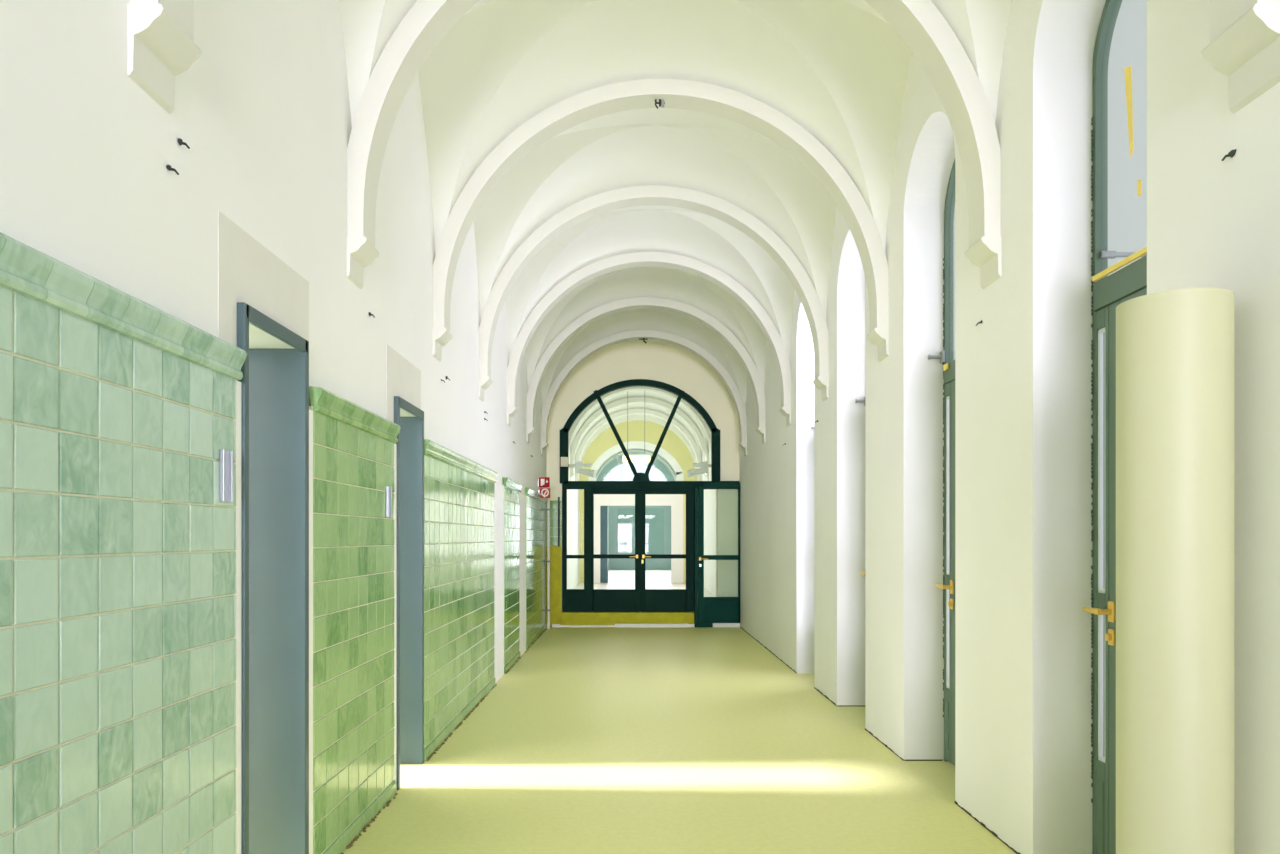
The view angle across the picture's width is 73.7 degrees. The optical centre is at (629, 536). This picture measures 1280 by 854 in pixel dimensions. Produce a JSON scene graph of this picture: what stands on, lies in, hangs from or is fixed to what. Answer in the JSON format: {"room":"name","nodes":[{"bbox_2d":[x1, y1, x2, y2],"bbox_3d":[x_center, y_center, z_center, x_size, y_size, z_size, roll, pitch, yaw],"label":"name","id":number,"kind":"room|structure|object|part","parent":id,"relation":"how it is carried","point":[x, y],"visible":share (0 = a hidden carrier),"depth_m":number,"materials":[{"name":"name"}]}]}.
{"room":"school corridor","nodes":[
{"label":"school corridor","id":0,"kind":"room"},
{"bbox_2d":[0,0,578,853],"bbox_3d":[-1.540,-1.100,8.460,0.319,5.200,30.280,0,0,0],"label":"wall","id":1,"kind":"structure","parent":0,"point":[263,113],"depth_m":3.22,"materials":[{"name":"white paint"}]},
{"bbox_2d":[0,232,246,853],"bbox_3d":[-1.375,0.421,-1.847,0.071,2.157,9.665,0,0,0],"label":"tile panel","id":2,"kind":"object","parent":1,"relation":"attached to","point":[118,411],"visible":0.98,"depth_m":2.25,"materials":[{"name":"green tile"}]},
{"bbox_3d":[-1.372,-0.603,-1.847,0.066,0.109,9.663,0,0,0],"label":"cap moulding","id":3,"kind":"part","parent":2,"relation":"part of","materials":[{"name":"green tile"}]},
{"bbox_2d":[220,449,232,501],"bbox_3d":[-1.367,-0.207,2.889,0.016,0.176,0.068,0,0,0],"label":"sign holder","id":4,"kind":"object","parent":2,"relation":"attached to","point":[226,457],"visible":1,"depth_m":2.90,"materials":[{"name":"silver metal"}]},
{"bbox_3d":[-1.365,-0.207,2.859,0.013,0.176,0.008,0,0,0],"label":"rail","id":5,"kind":"part","parent":4,"relation":"part of","materials":[{"name":"silver metal"}]},
{"bbox_3d":[-1.372,-0.207,2.889,0.006,0.176,0.064,0,0,0],"label":"plate","id":6,"kind":"part","parent":4,"relation":"part of","materials":[{"name":"silver metal"}]},
{"bbox_3d":[-1.365,-0.207,2.919,0.013,0.176,0.008,0,0,0],"label":"rail","id":7,"kind":"part","parent":4,"relation":"part of","materials":[{"name":"silver metal"}]},
{"bbox_2d":[166,165,178,174],"bbox_3d":[-1.388,-1.113,2.589,0.037,0.029,0.020,0,0,-27],"label":"stub","id":8,"kind":"object","parent":1,"relation":"attached to","point":[168,167],"visible":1,"depth_m":2.59,"materials":[{"name":"grey metal"}]},
{"bbox_2d":[178,138,189,148],"bbox_3d":[-1.388,-1.222,2.652,0.036,0.031,0.023,0,0,-31],"label":"stub","id":9,"kind":"object","parent":1,"relation":"attached to","point":[180,141],"visible":1,"depth_m":2.65,"materials":[{"name":"grey metal"}]},
{"bbox_2d":[218,210,308,346],"bbox_3d":[-1.401,-0.885,3.308,0.007,0.450,0.815,0,0,0],"label":"trim","id":10,"kind":"structure","parent":1,"relation":"attached to","point":[249,273],"depth_m":3.16,"materials":[{"name":"paint"}]},
{"bbox_2d":[237,302,308,853],"bbox_3d":[-1.530,0.333,3.337,0.321,2.335,0.609,0,0,0],"label":"door frame","id":11,"kind":"structure","parent":1,"relation":"in","point":[275,368],"depth_m":3.60,"materials":[{"name":"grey metal"}]},
{"bbox_2d":[309,386,400,853],"bbox_3d":[-1.375,0.421,4.350,0.071,2.157,1.270,0,0,0],"label":"tile panel","id":12,"kind":"object","parent":1,"relation":"attached to","point":[353,445],"visible":1,"depth_m":4.21,"materials":[{"name":"green tile"}]},
{"bbox_3d":[-1.372,-0.603,4.350,0.066,0.109,1.268,0,0,0],"label":"cap moulding","id":13,"kind":"part","parent":12,"relation":"part of","materials":[{"name":"green tile"}]},
{"bbox_2d":[386,486,391,517],"bbox_3d":[-1.367,-0.199,4.837,0.016,0.176,0.068,0,0,0],"label":"sign holder","id":14,"kind":"object","parent":12,"relation":"attached to","point":[388,489],"visible":1,"depth_m":4.84,"materials":[{"name":"silver metal"}]},
{"bbox_3d":[-1.365,-0.199,4.807,0.013,0.176,0.008,0,0,0],"label":"rail","id":15,"kind":"part","parent":14,"relation":"part of","materials":[{"name":"silver metal"}]},
{"bbox_3d":[-1.372,-0.199,4.837,0.006,0.176,0.064,0,0,0],"label":"plate","id":16,"kind":"part","parent":14,"relation":"part of","materials":[{"name":"silver metal"}]},
{"bbox_3d":[-1.365,-0.199,4.867,0.013,0.176,0.008,0,0,0],"label":"rail","id":17,"kind":"part","parent":14,"relation":"part of","materials":[{"name":"silver metal"}]},
{"bbox_2d":[386,344,420,422],"bbox_3d":[-1.401,-0.885,5.303,0.007,0.450,0.795,0,0,0],"label":"trim","id":18,"kind":"structure","parent":1,"relation":"attached to","point":[403,379],"depth_m":5.18,"materials":[{"name":"paint"}]},
{"bbox_2d":[394,396,423,789],"bbox_3d":[-1.530,0.333,5.362,0.321,2.335,0.629,0,0,0],"label":"door frame","id":19,"kind":"structure","parent":1,"relation":"in","point":[410,444],"depth_m":5.63,"materials":[{"name":"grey metal"}]},
{"bbox_2d":[340,629,546,853],"bbox_3d":[-1.358,1.494,8.790,0.036,0.022,10.156,0,0,0],"label":"baseboard","id":20,"kind":"structure","parent":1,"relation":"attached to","point":[483,698],"depth_m":5.85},
{"bbox_2d":[424,439,497,760],"bbox_3d":[-1.375,0.421,7.183,0.071,2.157,2.955,0,0,0],"label":"tile panel","id":21,"kind":"object","parent":1,"relation":"attached to","point":[459,492],"visible":1,"depth_m":6.69,"materials":[{"name":"green tile"}]},
{"bbox_3d":[-1.372,-0.603,7.183,0.066,0.109,2.953,0,0,0],"label":"cap moulding","id":22,"kind":"part","parent":21,"relation":"part of","materials":[{"name":"green tile"}]},
{"bbox_2d":[502,477,521,673],"bbox_3d":[-1.375,0.421,9.985,0.071,2.157,1.270,0,0,0],"label":"tile panel","id":23,"kind":"object","parent":1,"relation":"attached to","point":[512,489],"visible":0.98,"depth_m":9.90,"materials":[{"name":"green tile"}]},
{"bbox_3d":[-1.372,-0.603,9.985,0.066,0.109,1.268,0,0,0],"label":"cap moulding","id":24,"kind":"part","parent":23,"relation":"part of","materials":[{"name":"green tile"}]},
{"bbox_2d":[525,488,547,649],"bbox_3d":[-1.375,0.421,12.650,0.071,2.157,2.600,0,0,0],"label":"tile panel","id":25,"kind":"object","parent":1,"relation":"attached to","point":[535,505],"visible":0.98,"depth_m":12.42,"materials":[{"name":"green tile"}]},
{"bbox_3d":[-1.372,-0.603,12.650,0.066,0.109,2.598,0,0,0],"label":"cap moulding","id":26,"kind":"part","parent":25,"relation":"part of","materials":[{"name":"green tile"}]},
{"bbox_2d":[538,488,549,497],"bbox_3d":[-1.312,-0.666,12.979,0.196,0.152,0.010,0,0,0],"label":"sign","id":27,"kind":"object","parent":1,"relation":"attached to","point":[545,492],"visible":0.88,"depth_m":12.98,"materials":[{"name":"red plastic"}]},
{"bbox_2d":[538,477,549,486],"bbox_3d":[-1.317,-0.830,12.979,0.187,0.154,0.010,0,0,0],"label":"sign","id":28,"kind":"object","parent":1,"relation":"attached to","point":[542,481],"visible":1,"depth_m":12.98,"materials":[{"name":"red plastic"}]},
{"bbox_2d":[546,499,549,628],"bbox_3d":[-1.352,0.440,13.980,0.095,2.120,0.062,0,0,0],"label":"pipe","id":29,"kind":"object","parent":1,"relation":"attached to","point":[548,500],"visible":0.94,"depth_m":13.96,"materials":[{"name":"white metal"}]},
{"bbox_2d":[546,546,561,627],"bbox_3d":[-1.275,0.825,14.160,0.250,1.350,0.380,0,0,0],"label":"dado","id":30,"kind":"object","parent":1,"relation":"attached to","point":[555,551],"visible":0.63,"depth_m":14.29,"materials":[{"name":"paint"}]},
{"bbox_2d":[569,461,595,477],"bbox_3d":[-1.022,-1.294,16.176,0.772,0.354,0.197,0,0,8],"label":"corbel","id":31,"kind":"object","parent":1,"relation":"attached to","point":[578,465],"visible":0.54,"depth_m":16.15,"materials":[{"name":"white"}]},
{"bbox_3d":[-1.070,-1.355,16.200,0.663,0.100,0.070,0,0,0],"label":"arm","id":32,"kind":"part","parent":31,"relation":"part of","materials":[{"name":"white"}]},
{"bbox_2d":[575,409,701,480],"bbox_3d":[0.217,-2.269,21.780,3.295,1.978,0.255,0,0,0],"label":"trim","id":33,"kind":"structure","parent":1,"relation":"attached to","point":[604,421],"depth_m":21.66,"materials":[{"name":"paint"}]},
{"bbox_2d":[570,397,708,480],"bbox_3d":[0.217,-2.269,19.988,3.295,1.978,0.255,0,0,0],"label":"trim","id":34,"kind":"structure","parent":1,"relation":"attached to","point":[634,400],"depth_m":19.87,"materials":[{"name":"paint"}]},
{"bbox_2d":[569,386,710,449],"bbox_3d":[0.217,-2.269,18.197,3.295,1.978,0.255,0,0,0],"label":"trim","id":35,"kind":"structure","parent":1,"relation":"attached to","point":[587,409],"depth_m":18.08,"materials":[{"name":"paint"}]},
{"bbox_2d":[541,330,746,455],"bbox_3d":[0.217,-2.269,13.512,3.295,1.978,0.215,0,0,0],"label":"trim","id":36,"kind":"structure","parent":1,"relation":"attached to","point":[620,337],"depth_m":13.41,"materials":[{"name":"paint"}]},
{"bbox_2d":[527,297,764,443],"bbox_3d":[0.217,-2.269,11.675,3.295,1.978,0.215,0,0,0],"label":"trim","id":37,"kind":"structure","parent":1,"relation":"attached to","point":[694,313],"depth_m":11.58,"materials":[{"name":"paint"}]},
{"bbox_2d":[507,252,790,426],"bbox_3d":[0.217,-2.269,9.836,3.295,1.978,0.215,0,0,0],"label":"trim","id":38,"kind":"structure","parent":1,"relation":"attached to","point":[703,270],"depth_m":9.74,"materials":[{"name":"paint"}]},
{"bbox_2d":[479,185,827,401],"bbox_3d":[0.217,-2.269,7.998,3.295,1.978,0.215,0,0,0],"label":"trim","id":39,"kind":"structure","parent":1,"relation":"attached to","point":[733,215],"depth_m":7.90,"materials":[{"name":"paint"}]},
{"bbox_2d":[433,79,888,361],"bbox_3d":[0.217,-2.269,6.160,3.295,1.978,0.215,0,0,0],"label":"trim","id":40,"kind":"structure","parent":1,"relation":"attached to","point":[764,119],"depth_m":6.06,"materials":[{"name":"paint"}]},
{"bbox_2d":[347,0,1000,288],"bbox_3d":[0.217,-2.269,4.322,3.295,1.978,0.215,0,0,0],"label":"trim","id":41,"kind":"structure","parent":1,"relation":"attached to","point":[919,23],"depth_m":4.23,"materials":[{"name":"paint"}]},
{"bbox_2d":[127,0,1279,113],"bbox_3d":[0.217,-2.269,2.485,3.295,1.978,0.215,0,0,0],"label":"trim","id":42,"kind":"structure","parent":1,"relation":"attached to","point":[1244,45],"depth_m":2.47,"materials":[{"name":"paint"}]},
{"bbox_2d":[597,456,674,569],"bbox_3d":[0.217,-1.100,33.100,3.235,5.200,0.200,0,0,0],"label":"wall","id":43,"kind":"structure","parent":0,"point":[621,519],"depth_m":33.00,"materials":[{"name":"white paint"}]},
{"bbox_2d":[596,451,675,480],"bbox_3d":[0.217,-2.521,28.450,3.235,1.822,9.100,0,0,0],"label":"ceiling","id":44,"kind":"structure","parent":0,"point":[630,452],"depth_m":32.95,"materials":[{"name":"paint"}]},
{"bbox_2d":[596,449,675,478],"bbox_3d":[0.217,-2.269,31.152,3.295,1.978,0.255,0,0,0],"label":"trim","id":45,"kind":"structure","parent":44,"relation":"attached to","point":[629,450],"depth_m":31.03,"materials":[{"name":"paint"}]},
{"bbox_2d":[579,420,695,582],"bbox_3d":[0.217,-1.100,23.750,3.275,5.200,0.300,0,0,0],"label":"wall","id":46,"kind":"structure","parent":0,"point":[671,443],"depth_m":23.60,"materials":[{"name":"yellow paint"}]},
{"bbox_2d":[588,441,683,480],"bbox_3d":[0.168,-1.917,23.665,2.635,1.466,0.170,0,0,0],"label":"trim","id":47,"kind":"structure","parent":46,"relation":"in","point":[614,450],"depth_m":23.58,"materials":[{"name":"white paint"}]},
{"bbox_2d":[594,494,682,582],"bbox_3d":[0.168,0.007,23.990,2.615,2.515,0.820,0,0,0],"label":"door frame","id":48,"kind":"structure","parent":46,"relation":"in","point":[601,501],"depth_m":23.58,"materials":[{"name":"white paint"}]},
{"bbox_2d":[570,390,708,474],"bbox_3d":[0.217,-2.521,19.120,3.235,1.822,8.960,0,0,0],"label":"ceiling","id":49,"kind":"structure","parent":0,"point":[637,393],"depth_m":21.63,"materials":[{"name":"paint"}]},
{"bbox_2d":[622,390,650,461],"bbox_3d":[0.144,-2.562,19.600,0.652,1.677,0.180,0,0,0],"label":"pendant lamp","id":50,"kind":"object","parent":49,"relation":"hanging from","point":[644,457],"visible":0.88,"depth_m":19.52,"materials":[{"name":"white"}]},
{"bbox_3d":[-0.052,-2.636,19.600,0.015,1.527,0.015,0,0,22],"label":"rod","id":51,"kind":"part","parent":50,"relation":"part of","materials":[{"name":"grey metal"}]},
{"bbox_2d":[622,456,649,461],"bbox_3d":[0.144,-1.788,19.600,0.632,0.129,0.160,0,0,0],"label":"diffuser","id":52,"kind":"object","parent":50,"relation":"attached to","point":[634,458],"depth_m":19.52,"materials":[{"name":"white plastic"}]},
{"bbox_3d":[0.340,-2.636,19.600,0.015,1.527,0.015,0,0,-22],"label":"rod","id":53,"kind":"part","parent":50,"relation":"part of","materials":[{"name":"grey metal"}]},
{"bbox_2d":[547,319,738,596],"bbox_3d":[0.217,-1.100,14.490,3.275,5.200,0.300,0,0,0],"label":"wall","id":54,"kind":"structure","parent":0,"point":[674,365],"depth_m":14.34,"materials":[{"name":"beige paint"}]},
{"bbox_2d":[546,501,561,545],"bbox_3d":[-1.275,-0.233,14.322,0.250,0.755,0.055,0,0,0],"label":"tile panel","id":55,"kind":"object","parent":54,"relation":"attached to","point":[553,504],"visible":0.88,"depth_m":14.29,"materials":[{"name":"green tile"}]},
{"bbox_2d":[558,497,559,546],"bbox_3d":[-1.190,-0.255,14.297,0.030,0.830,0.086,0,0,0],"label":"conduit","id":56,"kind":"object","parent":54,"relation":"attached to","point":[558,497],"visible":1,"depth_m":14.26,"materials":[{"name":"green"}]},
{"bbox_2d":[560,379,719,482],"bbox_3d":[0.168,-1.775,14.373,2.695,1.750,0.135,0,0,0],"label":"window","id":57,"kind":"structure","parent":54,"relation":"in","point":[564,433],"depth_m":14.32,"materials":[{"name":"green metal"}]},
{"bbox_2d":[561,457,567,466],"bbox_3d":[-1.101,-1.259,14.289,0.121,0.161,0.062,0,0,0],"label":"junction box","id":58,"kind":"object","parent":57,"relation":"attached to","point":[564,460],"visible":1,"depth_m":14.26,"materials":[{"name":"beige plastic"}]},
{"bbox_3d":[-1.102,-1.259,14.262,0.096,0.134,0.009,0,0,0],"label":"lid","id":59,"kind":"part","parent":58,"relation":"part of","materials":[{"name":"beige plastic"}]},
{"bbox_2d":[562,481,738,611],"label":"door","id":60,"kind":"structure","parent":54,"relation":"in","point":[588,599],"depth_m":14.33,"materials":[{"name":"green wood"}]},
{"bbox_2d":[694,482,739,626],"bbox_3d":[1.452,0.297,14.267,0.756,2.406,0.347,0,0,0],"label":"door","id":61,"kind":"structure","parent":54,"relation":"in","point":[708,611],"depth_m":14.16,"materials":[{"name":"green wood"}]},
{"bbox_3d":[1.101,0.339,14.300,0.054,2.323,0.280,0,0,0],"label":"post","id":62,"kind":"part","parent":61,"relation":"part of","materials":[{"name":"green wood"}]},
{"bbox_3d":[1.523,1.213,14.161,0.544,0.327,0.018,0,0,0],"label":"kick panel","id":63,"kind":"part","parent":61,"relation":"part of","materials":[{"name":"green wood"}]},
{"bbox_2d":[573,570,715,596],"bbox_3d":[0.225,1.482,25.160,3.650,0.435,21.680,0,0,0],"label":"floor","id":64,"kind":"structure","parent":0,"point":[617,579],"depth_m":23.72,"materials":[{"name":"stone"}]},
{"bbox_2d":[339,0,1011,410],"bbox_3d":[0.217,-2.521,4.350,3.235,1.822,22.056,0,0,0],"label":"ceiling","id":65,"kind":"structure","parent":0,"point":[471,103],"depth_m":6.04,"materials":[{"name":"paint"}]},
{"bbox_2d":[655,99,664,108],"bbox_3d":[0.214,-3.121,6.140,0.071,0.078,0.026,0,0,0],"label":"ceiling hook","id":66,"kind":"object","parent":65,"relation":"hanging from","point":[661,103],"visible":1,"depth_m":6.13,"materials":[{"name":"grey metal"}]},
{"bbox_2d":[343,627,1015,853],"bbox_3d":[-1.175,1.600,3.820,6.650,0.200,21.000,0,0,0],"label":"floor","id":67,"kind":"structure","parent":0,"point":[597,740],"depth_m":5.46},
{"bbox_2d":[561,612,693,624],"bbox_3d":[-0.020,1.381,14.305,2.280,0.238,0.090,0,0,0],"label":"step","id":68,"kind":"structure","parent":67,"relation":"on","point":[567,618],"depth_m":14.26,"materials":[{"name":"paint"}]},
{"bbox_2d":[552,623,739,626],"bbox_3d":[0.269,1.465,14.225,3.123,0.070,0.130,0,0,0],"label":"threshold","id":69,"kind":"object","parent":67,"relation":"on","point":[616,624],"visible":0.96,"depth_m":14.18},
{"bbox_2d":[1116,288,1234,853],"bbox_3d":[1.649,0.393,2.597,0.295,2.215,0.300,0,0,0],"label":"column","id":70,"kind":"structure","parent":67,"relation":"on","point":[1175,349],"depth_m":2.47,"materials":[{"name":"beige paint"}]},
{"bbox_2d":[696,0,1279,853],"bbox_3d":[2.000,-1.100,8.460,0.330,5.200,30.280,0,0,0],"label":"wall","id":71,"kind":"structure","parent":0,"point":[860,490],"depth_m":4.10,"materials":[{"name":"white paint"}]},
{"bbox_2d":[687,461,710,477],"bbox_3d":[1.457,-1.294,16.176,0.772,0.354,0.197,0,0,-8],"label":"wall lamp","id":72,"kind":"object","parent":71,"relation":"attached to","point":[703,465],"visible":0.61,"depth_m":16.15,"materials":[{"name":"white"}]},
{"bbox_3d":[1.505,-1.355,16.200,0.663,0.100,0.070,0,0,0],"label":"arm","id":73,"kind":"part","parent":72,"relation":"part of","materials":[{"name":"white"}]},
{"bbox_2d":[855,397,864,405],"bbox_3d":[2.042,-1.200,7.531,0.099,0.080,0.050,0,0,0],"label":"rod","id":74,"kind":"object","parent":71,"relation":"attached to","point":[856,400],"visible":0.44,"depth_m":7.52,"materials":[{"name":"grey metal"}]},
{"bbox_2d":[740,627,1020,853],"bbox_3d":[1.833,1.494,7.570,0.007,0.014,13.540,0,0,0],"label":"baseboard","id":75,"kind":"structure","parent":71,"relation":"attached to","point":[956,803],"depth_m":4.80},
{"bbox_2d":[904,760,942,760],"bbox_3d":[1.968,1.497,2.046,0.255,0.008,11.034,0,0,0],"label":"trim","id":76,"kind":"structure","parent":71,"relation":"attached to","point":[904,760],"depth_m":5.72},
{"bbox_2d":[928,350,944,363],"bbox_3d":[2.042,-1.200,5.693,0.099,0.080,0.050,0,0,0],"label":"rod","id":77,"kind":"object","parent":71,"relation":"attached to","point":[941,356],"visible":1,"depth_m":5.68,"materials":[{"name":"grey metal"}]},
{"bbox_2d":[943,258,943,717],"bbox_3d":[2.101,-0.330,5.717,0.012,3.079,0.010,0,0,0],"label":"trim","id":78,"kind":"structure","parent":71,"relation":"attached to","point":[943,258],"depth_m":5.71,"materials":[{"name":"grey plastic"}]},
{"bbox_2d":[935,159,954,765],"bbox_3d":[2.091,-0.517,5.268,0.137,4.035,0.948,0,0,0],"label":"door","id":79,"kind":"structure","parent":71,"relation":"in","point":[949,364],"depth_m":5.66,"materials":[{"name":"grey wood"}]},
{"bbox_3d":[2.065,0.325,5.592,0.084,0.090,0.142,0,0,0],"label":"handle","id":80,"kind":"part","parent":79,"relation":"part of","materials":[{"name":"gold metal"}]},
{"bbox_3d":[2.096,1.240,5.638,0.010,0.320,0.053,0,0,0],"label":"kick panel","id":81,"kind":"part","parent":79,"relation":"part of","materials":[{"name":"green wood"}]},
{"bbox_3d":[2.132,-0.517,5.268,0.055,4.035,0.948,0,0,0],"label":"frame","id":82,"kind":"part","parent":79,"relation":"part of","materials":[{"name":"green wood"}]},
{"bbox_2d":[1091,118,1092,802],"bbox_3d":[2.101,-0.349,3.879,0.012,3.118,0.010,0,0,0],"label":"trim","id":83,"kind":"structure","parent":71,"relation":"attached to","point":[1092,118],"depth_m":3.88,"materials":[{"name":"grey plastic"}]},
{"bbox_2d":[1082,0,1146,853],"bbox_3d":[2.091,-0.504,3.458,0.137,4.008,0.893,0,0,0],"label":"door","id":84,"kind":"structure","parent":71,"relation":"in","point":[1129,282],"depth_m":3.79,"materials":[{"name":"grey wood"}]},
{"bbox_3d":[2.065,0.325,3.754,0.084,0.090,0.142,0,0,0],"label":"handle","id":85,"kind":"part","parent":84,"relation":"part of","materials":[{"name":"gold metal"}]},
{"bbox_3d":[2.096,1.240,3.800,0.010,0.320,0.053,0,0,0],"label":"kick panel","id":86,"kind":"part","parent":84,"relation":"part of","materials":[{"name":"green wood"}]},
{"bbox_3d":[2.132,-0.504,3.458,0.055,4.008,0.893,0,0,0],"label":"frame","id":87,"kind":"part","parent":84,"relation":"part of","materials":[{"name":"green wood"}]},
{"bbox_2d":[1100,251,1146,258],"bbox_3d":[2.435,-1.275,3.855,0.620,0.032,0.034,0,0,0],"label":"rod","id":88,"kind":"object","parent":84,"relation":"attached to","point":[1103,254],"visible":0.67,"depth_m":3.84,"materials":[{"name":"grey metal"}]},
{"bbox_2d":[1222,149,1236,160],"bbox_3d":[1.824,-1.162,2.600,0.038,0.032,0.026,0,0,32],"label":"stub","id":89,"kind":"object","parent":71,"relation":"attached to","point":[1231,153],"visible":1,"depth_m":2.59,"materials":[{"name":"grey metal"}]}
]}

